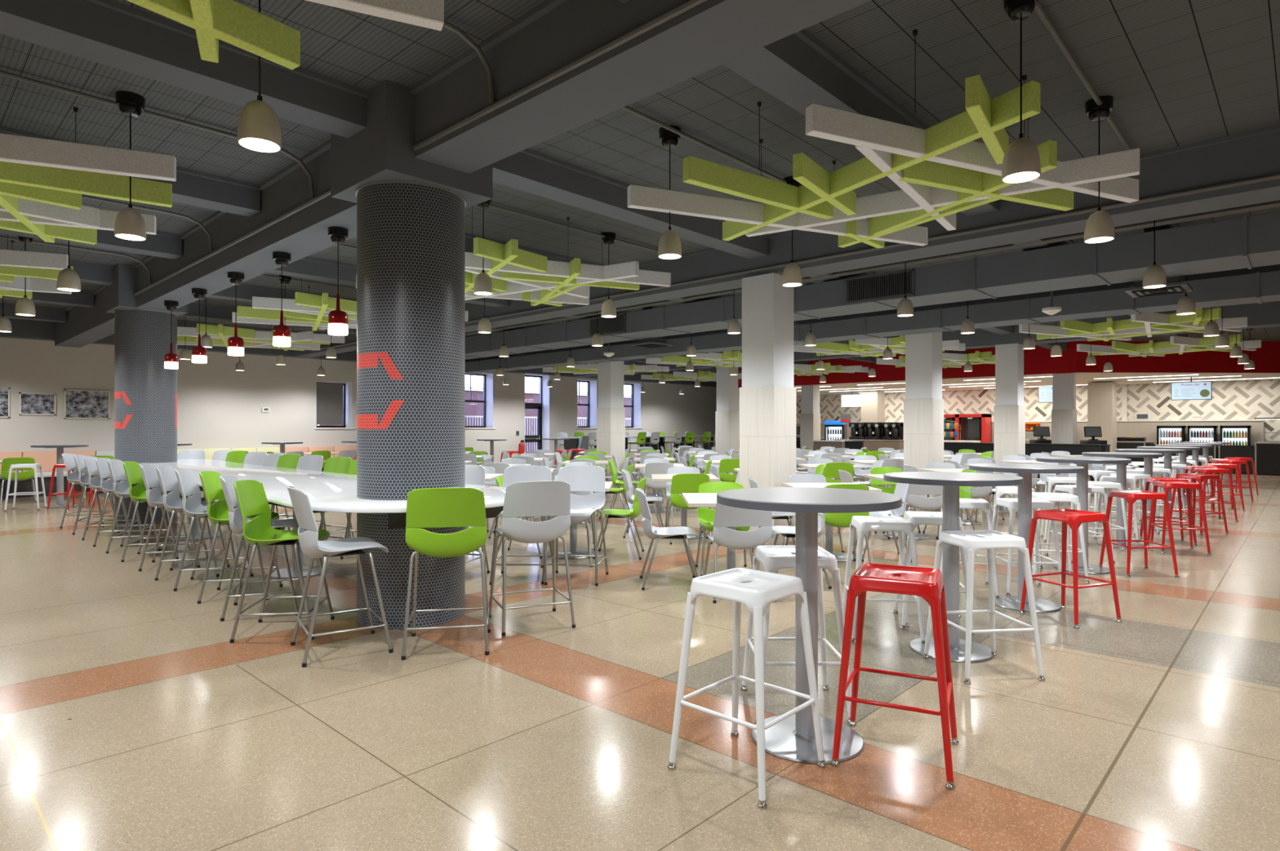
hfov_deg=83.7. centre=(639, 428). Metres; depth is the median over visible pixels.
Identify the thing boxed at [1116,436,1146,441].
well
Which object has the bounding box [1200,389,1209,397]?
food picture
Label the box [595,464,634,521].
dining chair
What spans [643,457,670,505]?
dining chair
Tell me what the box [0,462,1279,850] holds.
floor
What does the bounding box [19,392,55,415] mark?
picture frame
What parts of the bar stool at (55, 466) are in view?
leg, seat, leg, leg, leg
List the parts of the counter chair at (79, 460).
leg, backrest, seat, leg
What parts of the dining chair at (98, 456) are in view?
backrest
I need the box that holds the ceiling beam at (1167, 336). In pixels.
[1161,333,1187,341]
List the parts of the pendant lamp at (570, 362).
lamp shade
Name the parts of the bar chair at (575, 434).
backrest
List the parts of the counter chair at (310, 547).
backrest, leg, leg, seat, seat frame, leg, leg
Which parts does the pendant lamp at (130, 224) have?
lamp shade, cord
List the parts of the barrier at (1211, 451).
barrier panel, post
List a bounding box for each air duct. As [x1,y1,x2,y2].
[465,211,1279,359]
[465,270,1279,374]
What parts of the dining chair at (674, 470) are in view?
leg, leg, seat, backrest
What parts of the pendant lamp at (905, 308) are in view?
lamp shade, cord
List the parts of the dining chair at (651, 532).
backrest, leg, leg, seat, seat frame, leg, leg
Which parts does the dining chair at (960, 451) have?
backrest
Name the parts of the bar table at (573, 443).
leg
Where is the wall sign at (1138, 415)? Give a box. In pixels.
[1134,412,1150,420]
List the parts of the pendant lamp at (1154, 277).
lamp shade, cord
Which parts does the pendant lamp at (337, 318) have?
lamp shade, cord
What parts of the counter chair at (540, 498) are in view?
leg, leg, seat, backrest, leg, leg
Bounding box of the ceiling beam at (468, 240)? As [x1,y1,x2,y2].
[355,236,586,264]
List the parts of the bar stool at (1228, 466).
leg, seat, leg, leg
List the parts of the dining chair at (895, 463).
backrest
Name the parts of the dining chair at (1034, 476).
backrest, seat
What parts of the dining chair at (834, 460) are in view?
backrest, seat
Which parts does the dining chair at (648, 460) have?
backrest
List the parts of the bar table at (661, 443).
leg, leg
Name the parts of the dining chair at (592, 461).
backrest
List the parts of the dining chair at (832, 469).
seat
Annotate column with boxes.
[105,263,187,525]
[330,79,493,629]
[596,360,625,485]
[715,366,738,474]
[739,272,795,545]
[800,385,820,467]
[861,391,884,422]
[903,331,943,511]
[994,343,1025,488]
[1051,373,1076,444]
[1087,382,1116,471]
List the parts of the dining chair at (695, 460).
backrest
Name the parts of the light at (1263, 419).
rail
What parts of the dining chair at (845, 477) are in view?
backrest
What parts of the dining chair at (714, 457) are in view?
backrest, seat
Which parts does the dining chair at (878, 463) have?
seat, backrest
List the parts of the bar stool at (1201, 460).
seat, leg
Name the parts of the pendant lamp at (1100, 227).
cord, lamp shade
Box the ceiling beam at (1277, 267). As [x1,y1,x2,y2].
[465,264,1279,362]
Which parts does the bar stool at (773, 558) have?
leg, leg, seat, leg, leg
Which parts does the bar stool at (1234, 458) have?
leg, seat, leg, leg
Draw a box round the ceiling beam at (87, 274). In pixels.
[69,263,114,285]
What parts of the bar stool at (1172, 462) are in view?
seat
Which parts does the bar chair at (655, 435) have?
seat, backrest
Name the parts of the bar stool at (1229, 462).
seat, leg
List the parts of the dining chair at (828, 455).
backrest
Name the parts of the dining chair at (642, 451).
backrest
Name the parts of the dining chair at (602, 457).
backrest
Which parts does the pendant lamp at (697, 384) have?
lamp shade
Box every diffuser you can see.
[164,361,177,368]
[191,355,206,363]
[227,346,244,355]
[272,336,290,346]
[328,323,347,335]
[825,387,875,390]
[949,385,995,387]
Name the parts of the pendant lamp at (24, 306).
lamp shade, cord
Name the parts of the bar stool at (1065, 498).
leg, seat, leg, leg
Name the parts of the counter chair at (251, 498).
leg, backrest, leg, seat frame, seat, leg, leg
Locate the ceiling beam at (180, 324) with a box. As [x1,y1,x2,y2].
[177,321,293,333]
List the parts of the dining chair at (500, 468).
backrest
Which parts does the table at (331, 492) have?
under frame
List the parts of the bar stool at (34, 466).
leg, leg, seat, leg, leg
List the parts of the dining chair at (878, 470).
seat, backrest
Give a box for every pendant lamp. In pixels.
[0,295,12,332]
[14,235,35,315]
[56,240,80,291]
[114,90,146,240]
[164,300,178,368]
[179,347,191,359]
[191,288,207,363]
[200,297,212,347]
[226,271,244,355]
[235,360,244,370]
[237,0,281,152]
[272,251,291,346]
[275,353,285,364]
[278,275,291,341]
[316,366,324,375]
[325,334,336,358]
[327,226,348,335]
[473,199,493,295]
[477,297,491,333]
[496,356,503,375]
[498,326,508,357]
[502,377,509,385]
[546,372,552,386]
[553,366,560,379]
[566,320,574,367]
[591,311,603,346]
[600,231,616,317]
[640,386,645,392]
[657,124,681,259]
[658,376,665,382]
[679,389,684,394]
[685,360,693,370]
[686,333,696,355]
[694,368,700,386]
[727,288,740,333]
[729,365,737,375]
[782,176,802,287]
[804,283,816,346]
[816,359,824,369]
[819,374,826,382]
[868,356,875,377]
[882,336,893,359]
[897,261,913,316]
[960,301,974,333]
[964,361,972,371]
[1001,0,1040,183]
[1022,324,1035,349]
[1050,343,1062,356]
[1084,95,1115,243]
[1085,341,1096,364]
[1103,341,1112,371]
[1142,220,1166,288]
[1176,275,1195,315]
[1203,306,1219,336]
[1214,306,1229,346]
[1230,331,1242,357]
[1237,328,1249,364]
[1244,328,1254,368]
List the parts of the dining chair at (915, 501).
seat, backrest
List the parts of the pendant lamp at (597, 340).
lamp shade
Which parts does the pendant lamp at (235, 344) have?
lamp shade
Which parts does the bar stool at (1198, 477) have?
leg, leg, seat, leg, leg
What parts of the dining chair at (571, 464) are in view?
backrest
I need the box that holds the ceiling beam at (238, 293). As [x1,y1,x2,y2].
[206,285,294,302]
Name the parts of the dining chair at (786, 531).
leg, leg, seat frame, seat, backrest, leg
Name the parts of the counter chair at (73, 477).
leg, backrest, leg, seat, leg, leg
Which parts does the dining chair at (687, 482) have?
leg, leg, seat, backrest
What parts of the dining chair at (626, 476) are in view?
backrest, leg, seat, leg, leg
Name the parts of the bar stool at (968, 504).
leg, leg, seat, leg, leg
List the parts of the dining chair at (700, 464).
seat, backrest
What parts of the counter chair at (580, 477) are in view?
leg, leg, backrest, seat, leg, leg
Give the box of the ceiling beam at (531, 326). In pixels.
[491,323,607,343]
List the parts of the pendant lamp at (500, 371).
lamp shade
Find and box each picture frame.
[0,387,9,417]
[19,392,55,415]
[64,389,109,419]
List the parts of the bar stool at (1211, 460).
seat, leg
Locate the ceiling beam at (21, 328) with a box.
[0,318,716,386]
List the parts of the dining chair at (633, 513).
leg, leg, seat frame, seat, leg, leg, backrest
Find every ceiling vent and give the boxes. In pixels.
[630,306,672,348]
[1124,224,1192,297]
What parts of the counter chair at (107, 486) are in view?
leg, backrest, seat, leg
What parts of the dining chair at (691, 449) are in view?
backrest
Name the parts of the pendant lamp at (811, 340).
lamp shade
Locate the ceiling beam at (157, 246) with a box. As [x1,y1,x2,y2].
[0,228,182,259]
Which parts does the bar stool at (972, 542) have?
leg, leg, seat, leg, leg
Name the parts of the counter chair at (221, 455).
backrest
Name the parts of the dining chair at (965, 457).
backrest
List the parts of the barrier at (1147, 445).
barrier panel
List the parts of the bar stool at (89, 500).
leg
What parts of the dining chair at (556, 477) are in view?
backrest, leg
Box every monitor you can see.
[1032,426,1049,436]
[1083,426,1102,437]
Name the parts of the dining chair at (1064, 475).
seat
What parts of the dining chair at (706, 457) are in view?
seat, backrest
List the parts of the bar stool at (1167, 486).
leg, leg, seat, leg, leg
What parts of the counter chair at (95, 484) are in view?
leg, backrest, seat, leg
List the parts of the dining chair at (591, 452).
backrest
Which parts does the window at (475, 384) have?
pane, frame, sill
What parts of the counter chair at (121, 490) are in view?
leg, backrest, leg, seat, leg, leg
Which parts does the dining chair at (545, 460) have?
backrest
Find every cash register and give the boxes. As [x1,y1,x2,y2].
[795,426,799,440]
[1029,426,1051,444]
[1080,426,1106,444]
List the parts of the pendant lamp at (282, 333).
lamp shade, cord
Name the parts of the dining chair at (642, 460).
seat, backrest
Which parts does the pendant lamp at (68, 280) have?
lamp shade, cord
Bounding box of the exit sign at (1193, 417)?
[1191,415,1202,419]
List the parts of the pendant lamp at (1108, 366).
lamp shade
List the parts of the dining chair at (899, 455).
backrest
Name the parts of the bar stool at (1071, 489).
leg, leg, seat, leg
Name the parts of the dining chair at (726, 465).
seat, backrest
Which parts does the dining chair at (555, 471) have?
backrest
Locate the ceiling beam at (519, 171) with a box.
[493,151,768,259]
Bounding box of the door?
[524,375,542,453]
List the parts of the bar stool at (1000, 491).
leg, leg, seat, leg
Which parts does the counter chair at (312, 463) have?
backrest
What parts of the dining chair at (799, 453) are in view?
seat, backrest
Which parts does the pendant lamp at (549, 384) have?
lamp shade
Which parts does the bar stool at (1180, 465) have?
seat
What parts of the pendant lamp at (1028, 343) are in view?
lamp shade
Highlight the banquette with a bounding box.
[0,445,356,498]
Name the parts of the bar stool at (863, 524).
leg, leg, seat, leg, leg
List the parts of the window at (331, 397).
pane, frame, sill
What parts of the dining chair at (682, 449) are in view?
seat, backrest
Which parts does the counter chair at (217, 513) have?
leg, backrest, leg, seat, leg, leg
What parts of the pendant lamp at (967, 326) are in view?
lamp shade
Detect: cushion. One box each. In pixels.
[0,452,22,473]
[0,471,84,479]
[22,451,56,472]
[63,450,95,471]
[94,450,114,457]
[177,448,203,453]
[203,448,230,459]
[230,448,256,453]
[256,447,279,453]
[284,447,308,456]
[307,446,333,462]
[333,445,356,460]
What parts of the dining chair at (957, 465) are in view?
backrest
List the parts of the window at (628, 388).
pane, frame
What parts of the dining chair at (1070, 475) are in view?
seat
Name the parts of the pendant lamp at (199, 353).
lamp shade, cord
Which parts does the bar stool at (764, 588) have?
leg, leg, seat, leg, leg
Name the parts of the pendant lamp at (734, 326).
lamp shade, cord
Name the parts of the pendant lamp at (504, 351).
lamp shade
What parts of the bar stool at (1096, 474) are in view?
leg, seat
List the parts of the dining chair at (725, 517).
leg, leg, seat, backrest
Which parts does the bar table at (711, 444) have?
leg, leg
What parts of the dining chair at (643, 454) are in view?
backrest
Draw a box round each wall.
[0,337,716,467]
[737,391,739,439]
[795,379,1279,440]
[795,421,1262,458]
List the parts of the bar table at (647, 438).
leg, leg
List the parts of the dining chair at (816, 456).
backrest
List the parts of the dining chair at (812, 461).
backrest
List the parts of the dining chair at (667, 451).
backrest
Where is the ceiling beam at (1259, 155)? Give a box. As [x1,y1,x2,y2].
[293,130,1279,357]
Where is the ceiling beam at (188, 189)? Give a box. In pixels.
[0,131,260,217]
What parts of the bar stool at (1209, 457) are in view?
seat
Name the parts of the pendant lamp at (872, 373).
lamp shade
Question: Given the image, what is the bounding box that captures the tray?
[1025,422,1039,431]
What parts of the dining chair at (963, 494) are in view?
seat, backrest, leg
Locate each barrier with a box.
[1143,440,1177,474]
[1179,441,1216,466]
[1218,441,1263,478]
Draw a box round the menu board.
[840,413,850,439]
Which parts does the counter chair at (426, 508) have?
leg, leg, backrest, seat, leg, leg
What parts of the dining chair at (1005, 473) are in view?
leg, backrest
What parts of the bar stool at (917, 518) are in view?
leg, leg, seat, leg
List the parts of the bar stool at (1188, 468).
leg, seat, leg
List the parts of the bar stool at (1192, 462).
leg, seat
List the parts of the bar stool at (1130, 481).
leg, leg, seat, leg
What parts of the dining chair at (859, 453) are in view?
backrest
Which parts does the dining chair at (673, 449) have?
backrest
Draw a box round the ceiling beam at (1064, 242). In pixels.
[1012,235,1102,287]
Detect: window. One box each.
[314,382,355,429]
[465,373,495,429]
[576,380,596,429]
[623,383,642,428]
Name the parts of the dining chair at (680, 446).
backrest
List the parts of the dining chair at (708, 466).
backrest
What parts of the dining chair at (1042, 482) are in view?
seat, backrest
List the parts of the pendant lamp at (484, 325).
lamp shade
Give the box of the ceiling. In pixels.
[0,0,1279,373]
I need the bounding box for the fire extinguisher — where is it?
[519,440,524,454]
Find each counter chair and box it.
[60,453,114,528]
[72,454,129,534]
[81,456,142,540]
[93,457,154,546]
[106,459,171,553]
[120,461,191,562]
[138,463,208,571]
[155,466,230,581]
[173,468,253,591]
[177,449,205,498]
[197,471,283,604]
[200,450,248,519]
[212,449,235,502]
[219,452,266,500]
[219,475,302,622]
[230,480,334,643]
[249,453,301,519]
[262,453,288,518]
[271,455,324,528]
[287,486,393,667]
[316,457,354,539]
[319,459,356,538]
[340,512,351,559]
[401,488,490,660]
[465,464,489,573]
[488,465,552,585]
[488,480,575,636]
[541,465,608,586]
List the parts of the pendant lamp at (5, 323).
lamp shade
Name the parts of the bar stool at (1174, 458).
seat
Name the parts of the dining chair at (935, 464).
backrest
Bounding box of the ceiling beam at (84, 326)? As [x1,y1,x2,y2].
[54,288,114,347]
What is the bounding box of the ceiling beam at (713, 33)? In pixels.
[414,0,870,173]
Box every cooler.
[824,420,846,440]
[943,413,991,443]
[1156,426,1186,456]
[1187,426,1217,473]
[1219,425,1251,474]
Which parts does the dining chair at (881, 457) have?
backrest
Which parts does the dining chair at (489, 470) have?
leg, backrest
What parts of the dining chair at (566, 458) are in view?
backrest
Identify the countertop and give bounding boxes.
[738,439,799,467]
[813,440,852,442]
[813,440,852,458]
[834,439,903,441]
[834,439,903,457]
[844,440,864,442]
[844,440,864,470]
[943,440,980,443]
[943,442,1101,446]
[943,442,1101,481]
[973,442,1110,466]
[1116,440,1154,443]
[1116,440,1154,467]
[1257,432,1279,475]
[1257,442,1279,444]
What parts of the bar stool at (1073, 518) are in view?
leg, leg, seat, leg, leg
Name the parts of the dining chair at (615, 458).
backrest, seat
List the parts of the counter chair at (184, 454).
backrest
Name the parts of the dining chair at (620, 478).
seat, backrest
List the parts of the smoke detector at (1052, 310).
stem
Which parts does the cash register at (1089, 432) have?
cash drawer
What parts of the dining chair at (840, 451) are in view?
backrest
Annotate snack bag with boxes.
[946,431,950,437]
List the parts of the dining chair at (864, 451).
backrest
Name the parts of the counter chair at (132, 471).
leg, backrest, leg, seat, leg, leg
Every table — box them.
[30,444,88,508]
[75,459,506,578]
[177,443,192,446]
[261,441,302,453]
[303,452,338,455]
[341,440,356,443]
[465,474,503,533]
[475,455,493,459]
[476,439,506,479]
[501,457,549,462]
[518,453,554,457]
[542,438,569,467]
[547,481,613,559]
[550,468,604,523]
[561,437,596,460]
[561,460,608,465]
[573,455,612,458]
[625,436,653,449]
[630,449,660,478]
[634,453,669,456]
[634,457,675,497]
[635,463,684,512]
[651,474,719,538]
[653,435,688,462]
[675,448,688,466]
[682,493,750,582]
[683,451,718,472]
[688,435,714,463]
[694,455,732,482]
[702,460,728,474]
[716,487,902,764]
[725,449,738,453]
[733,468,800,474]
[782,483,881,561]
[796,457,805,461]
[798,464,861,478]
[803,455,850,457]
[842,453,887,482]
[848,460,880,486]
[863,474,930,539]
[883,471,1023,662]
[891,457,948,461]
[919,468,1003,524]
[943,455,980,458]
[955,453,981,457]
[964,464,1017,513]
[968,463,1084,612]
[999,460,1070,488]
[1031,457,1062,493]
[1035,457,1131,574]
[1052,455,1112,457]
[1081,452,1163,548]
[1114,448,1184,531]
[1137,446,1199,518]
[1155,444,1212,508]
[1169,443,1222,500]
[1182,441,1230,494]
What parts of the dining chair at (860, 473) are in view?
seat, backrest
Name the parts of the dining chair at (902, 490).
leg, seat, leg, backrest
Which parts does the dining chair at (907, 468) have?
backrest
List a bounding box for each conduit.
[0,70,314,199]
[0,235,151,284]
[81,194,213,252]
[133,189,330,295]
[259,274,356,289]
[311,173,1279,351]
[334,244,356,249]
[413,0,708,151]
[443,20,494,103]
[465,200,1279,335]
[488,204,680,258]
[621,105,786,183]
[1034,1,1132,150]
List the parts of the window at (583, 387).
pane, frame, sill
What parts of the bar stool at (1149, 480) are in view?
leg, leg, seat, leg, leg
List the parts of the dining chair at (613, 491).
seat frame, seat, leg, leg, backrest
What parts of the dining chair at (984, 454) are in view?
backrest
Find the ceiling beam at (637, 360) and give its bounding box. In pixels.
[626,358,645,362]
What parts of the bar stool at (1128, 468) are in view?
seat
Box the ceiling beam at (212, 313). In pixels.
[178,304,356,333]
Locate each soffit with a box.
[737,341,1279,388]
[737,373,1279,395]
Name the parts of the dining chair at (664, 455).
backrest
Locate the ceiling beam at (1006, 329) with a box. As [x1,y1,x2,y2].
[979,325,1013,334]
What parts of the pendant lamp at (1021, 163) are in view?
lamp shade, cord, bulb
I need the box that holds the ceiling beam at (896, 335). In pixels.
[880,335,897,337]
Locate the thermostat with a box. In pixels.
[262,407,270,412]
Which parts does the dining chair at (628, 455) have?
backrest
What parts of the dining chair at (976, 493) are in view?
seat, leg, backrest, leg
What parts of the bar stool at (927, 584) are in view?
leg, leg, seat, leg, leg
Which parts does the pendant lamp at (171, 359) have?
lamp shade, cord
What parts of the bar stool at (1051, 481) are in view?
leg, leg, seat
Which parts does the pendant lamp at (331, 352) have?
lamp shade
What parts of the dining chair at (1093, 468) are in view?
seat, backrest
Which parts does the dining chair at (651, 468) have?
seat, backrest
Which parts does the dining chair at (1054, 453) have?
backrest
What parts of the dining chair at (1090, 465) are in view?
backrest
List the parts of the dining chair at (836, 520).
leg, seat, backrest, leg, leg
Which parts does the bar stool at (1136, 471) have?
leg, seat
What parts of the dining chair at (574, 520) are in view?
leg, seat, backrest, leg, leg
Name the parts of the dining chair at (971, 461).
backrest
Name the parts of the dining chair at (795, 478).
leg, backrest, leg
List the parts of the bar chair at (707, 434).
seat, backrest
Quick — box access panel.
[282,360,294,371]
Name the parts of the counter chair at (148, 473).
leg, backrest, leg, seat, leg, leg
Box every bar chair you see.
[557,432,568,462]
[573,432,591,447]
[574,435,588,459]
[587,432,596,448]
[625,431,635,466]
[628,432,646,460]
[644,431,652,436]
[644,431,660,453]
[658,431,673,462]
[665,431,682,462]
[679,431,694,447]
[694,431,711,449]
[706,435,715,449]
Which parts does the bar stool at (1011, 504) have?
leg, leg, seat, leg, leg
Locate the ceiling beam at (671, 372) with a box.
[651,369,691,374]
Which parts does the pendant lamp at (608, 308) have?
lamp shade, cord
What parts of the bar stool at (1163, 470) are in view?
seat, leg, leg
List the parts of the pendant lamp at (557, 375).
lamp shade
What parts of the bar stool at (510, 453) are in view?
seat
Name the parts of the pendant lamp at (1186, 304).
lamp shade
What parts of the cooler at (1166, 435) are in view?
door, glass pane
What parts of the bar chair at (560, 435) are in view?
seat, backrest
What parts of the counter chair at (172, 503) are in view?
leg, backrest, leg, seat, leg, leg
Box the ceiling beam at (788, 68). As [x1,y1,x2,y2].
[722,33,999,217]
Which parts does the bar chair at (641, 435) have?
seat, backrest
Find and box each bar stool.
[4,463,47,511]
[46,464,94,511]
[88,475,102,506]
[500,451,519,462]
[555,449,572,468]
[569,448,586,459]
[667,568,826,810]
[740,545,851,724]
[830,563,959,791]
[842,515,925,643]
[893,511,974,634]
[923,530,1044,684]
[938,498,999,598]
[985,497,1066,597]
[992,486,1043,568]
[1019,508,1121,629]
[1031,492,1089,583]
[1040,476,1088,545]
[1044,484,1115,564]
[1075,481,1131,555]
[1088,470,1116,528]
[1093,475,1139,542]
[1098,490,1179,578]
[1101,465,1143,506]
[1101,473,1159,536]
[1115,469,1164,522]
[1127,462,1161,504]
[1127,467,1178,521]
[1138,465,1185,511]
[1138,477,1197,546]
[1146,481,1211,555]
[1152,458,1164,462]
[1152,463,1192,504]
[1155,456,1179,477]
[1161,461,1192,504]
[1167,473,1228,536]
[1171,460,1199,503]
[1173,458,1208,496]
[1181,466,1222,517]
[1186,457,1210,496]
[1186,467,1238,522]
[1187,455,1217,492]
[1204,458,1240,500]
[1205,463,1244,511]
[1209,460,1253,502]
[1220,457,1258,496]
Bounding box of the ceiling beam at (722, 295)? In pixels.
[666,293,729,303]
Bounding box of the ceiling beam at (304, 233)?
[137,148,356,311]
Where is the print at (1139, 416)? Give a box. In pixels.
[1137,414,1147,418]
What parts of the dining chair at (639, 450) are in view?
backrest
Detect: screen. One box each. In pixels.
[840,391,861,408]
[1038,386,1052,403]
[1171,377,1212,400]
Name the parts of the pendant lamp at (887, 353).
lamp shade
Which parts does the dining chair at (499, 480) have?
leg, backrest, leg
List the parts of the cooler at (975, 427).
glass pane, door, door, glass pane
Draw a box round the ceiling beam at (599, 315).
[563,311,684,334]
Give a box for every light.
[798,386,884,391]
[830,388,905,391]
[856,382,905,385]
[942,380,1041,385]
[949,383,1026,387]
[963,376,1052,381]
[982,384,1087,388]
[1093,373,1199,379]
[1126,375,1242,380]
[1153,377,1279,382]
[1253,417,1279,442]
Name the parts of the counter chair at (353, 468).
leg, leg, leg, backrest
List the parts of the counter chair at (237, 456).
backrest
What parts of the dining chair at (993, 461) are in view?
backrest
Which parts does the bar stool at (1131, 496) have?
leg, leg, seat, leg, leg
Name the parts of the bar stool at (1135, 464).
seat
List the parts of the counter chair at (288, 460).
backrest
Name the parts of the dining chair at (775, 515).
backrest, seat frame, seat, leg, leg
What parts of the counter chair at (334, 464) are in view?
leg, backrest, leg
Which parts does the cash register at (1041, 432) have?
cash drawer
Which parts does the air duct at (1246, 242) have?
grille frame, grille frame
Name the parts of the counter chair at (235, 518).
backrest, leg, leg, seat, leg, leg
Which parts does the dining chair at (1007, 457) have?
backrest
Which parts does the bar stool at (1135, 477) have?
leg, seat, leg, leg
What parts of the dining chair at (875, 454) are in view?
backrest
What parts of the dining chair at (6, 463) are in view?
leg, leg, seat, backrest, leg, leg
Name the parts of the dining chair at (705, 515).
leg, leg, backrest, seat, leg, leg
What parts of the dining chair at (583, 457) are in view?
backrest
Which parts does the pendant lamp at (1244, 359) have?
lamp shade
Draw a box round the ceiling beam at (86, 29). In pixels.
[0,0,365,137]
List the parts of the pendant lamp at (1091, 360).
lamp shade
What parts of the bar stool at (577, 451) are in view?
seat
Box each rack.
[943,420,961,440]
[1025,422,1039,439]
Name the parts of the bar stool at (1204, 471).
leg, leg, seat, leg, leg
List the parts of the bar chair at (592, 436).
backrest, seat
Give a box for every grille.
[600,315,622,333]
[849,271,911,301]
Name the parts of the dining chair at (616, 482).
backrest, leg, seat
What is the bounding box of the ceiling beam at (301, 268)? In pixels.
[266,258,510,307]
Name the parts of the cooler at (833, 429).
door, glass pane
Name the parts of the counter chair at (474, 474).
backrest, leg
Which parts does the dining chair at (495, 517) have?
leg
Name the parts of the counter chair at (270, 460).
backrest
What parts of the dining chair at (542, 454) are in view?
backrest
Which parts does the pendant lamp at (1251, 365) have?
lamp shade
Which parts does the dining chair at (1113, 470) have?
seat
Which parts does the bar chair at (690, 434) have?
seat, backrest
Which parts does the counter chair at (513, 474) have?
leg, leg, backrest, leg, leg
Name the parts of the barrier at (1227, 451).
post, barrier panel, post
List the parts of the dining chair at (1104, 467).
seat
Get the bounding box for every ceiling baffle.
[0,106,176,244]
[0,234,73,298]
[126,0,444,70]
[177,300,344,351]
[231,278,468,330]
[355,206,671,306]
[542,363,669,375]
[626,29,1139,248]
[640,370,742,382]
[645,350,742,368]
[793,335,965,357]
[793,359,868,376]
[876,347,995,368]
[1018,307,1247,341]
[1076,333,1261,357]
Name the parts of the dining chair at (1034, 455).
backrest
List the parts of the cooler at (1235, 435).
glass pane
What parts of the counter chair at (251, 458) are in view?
backrest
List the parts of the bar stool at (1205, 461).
seat, leg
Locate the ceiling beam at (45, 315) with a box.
[0,305,66,323]
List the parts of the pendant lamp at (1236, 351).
lamp shade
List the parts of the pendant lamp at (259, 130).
lamp shade, cord, bulb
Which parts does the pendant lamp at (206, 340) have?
cord, lamp shade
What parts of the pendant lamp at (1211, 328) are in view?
lamp shade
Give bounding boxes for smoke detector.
[603,342,614,357]
[1041,290,1061,315]
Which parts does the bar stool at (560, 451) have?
seat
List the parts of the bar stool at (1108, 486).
leg, seat, leg, leg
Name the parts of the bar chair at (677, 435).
seat, backrest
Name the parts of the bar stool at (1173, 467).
seat, leg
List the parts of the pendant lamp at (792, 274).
lamp shade, cord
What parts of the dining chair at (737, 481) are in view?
backrest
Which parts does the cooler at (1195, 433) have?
glass pane, door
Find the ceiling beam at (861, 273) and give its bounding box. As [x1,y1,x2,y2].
[808,269,920,307]
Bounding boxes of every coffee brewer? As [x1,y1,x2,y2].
[848,422,866,439]
[865,422,884,439]
[881,422,903,439]
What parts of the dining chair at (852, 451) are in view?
backrest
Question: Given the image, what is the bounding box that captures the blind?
[316,382,343,425]
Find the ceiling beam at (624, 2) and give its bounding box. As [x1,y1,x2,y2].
[618,0,630,4]
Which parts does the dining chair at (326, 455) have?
backrest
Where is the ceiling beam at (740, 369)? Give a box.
[705,367,742,372]
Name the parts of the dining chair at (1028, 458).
backrest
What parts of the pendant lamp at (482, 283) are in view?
lamp shade, cord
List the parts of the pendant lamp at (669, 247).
lamp shade, cord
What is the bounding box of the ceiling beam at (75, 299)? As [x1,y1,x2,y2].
[0,291,93,307]
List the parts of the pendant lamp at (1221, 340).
lamp shade, cord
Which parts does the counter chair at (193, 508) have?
leg, backrest, leg, seat, leg, leg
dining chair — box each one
[0,457,36,503]
[80,455,114,498]
[284,451,303,457]
[311,450,330,468]
[337,449,356,461]
[465,447,473,451]
[465,453,477,465]
[468,451,488,465]
[480,462,509,486]
[482,454,491,462]
[483,466,497,532]
[484,457,492,463]
[488,517,528,538]
[496,476,550,559]
[501,458,526,464]
[502,453,508,459]
[511,456,534,465]
[520,453,541,466]
[524,451,544,466]
[534,449,552,462]
[540,491,592,568]
[542,457,552,480]
[547,460,553,468]
[551,450,572,475]
[551,454,570,475]
[551,475,595,551]
[552,467,589,528]
[554,452,562,467]
[562,448,567,457]
[564,462,595,513]
[569,459,595,493]
[576,455,599,493]
[584,449,596,454]
[584,453,605,470]
[587,451,608,479]
[592,477,647,559]
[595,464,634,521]
[604,452,630,481]
[604,457,630,502]
[608,460,639,509]
[612,454,639,496]
[621,469,663,538]
[635,447,653,476]
[635,448,653,479]
[635,488,698,591]
[639,451,658,481]
[640,449,657,479]
[640,456,666,498]
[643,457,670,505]
[644,453,666,492]
[644,462,675,515]
[664,466,701,527]
[665,448,680,463]
[666,473,712,544]
[671,447,675,462]
[674,452,679,463]
[677,445,694,467]
[678,460,711,511]
[679,447,695,467]
[679,457,687,466]
[682,450,687,459]
[688,448,709,474]
[688,454,695,466]
[693,449,714,482]
[695,481,753,576]
[697,451,715,474]
[701,453,724,474]
[702,471,739,538]
[703,502,775,603]
[709,455,733,482]
[710,464,720,481]
[719,458,739,482]
[729,448,734,457]
[748,477,795,552]
[771,513,831,589]
[785,474,844,552]
[795,449,813,466]
[796,467,807,471]
[800,454,822,474]
[807,458,834,479]
[808,451,826,460]
[814,464,826,475]
[820,446,835,449]
[820,484,871,571]
[821,453,842,479]
[823,462,853,483]
[831,457,864,481]
[833,448,850,462]
[837,470,889,539]
[844,448,868,481]
[852,483,911,562]
[853,452,864,482]
[853,455,884,487]
[853,460,884,486]
[859,451,886,486]
[862,448,870,480]
[869,458,903,487]
[871,466,920,533]
[877,448,894,458]
[878,454,890,487]
[889,450,900,458]
[894,453,903,485]
[897,484,942,539]
[903,464,942,511]
[922,470,976,538]
[924,462,968,519]
[943,450,964,466]
[943,451,951,462]
[947,460,986,500]
[951,454,962,464]
[958,449,975,465]
[959,467,993,522]
[960,453,979,488]
[967,458,1007,508]
[970,472,1017,520]
[980,452,993,488]
[982,457,995,499]
[986,451,994,458]
[1002,455,1038,498]
[1006,462,1037,515]
[1017,454,1052,492]
[1030,453,1066,493]
[1034,462,1059,509]
[1037,462,1071,506]
[1051,451,1071,484]
[1057,456,1093,496]
[1060,463,1076,503]
[1068,456,1106,494]
[1088,456,1112,490]
[1088,457,1116,475]
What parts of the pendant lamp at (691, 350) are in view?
lamp shade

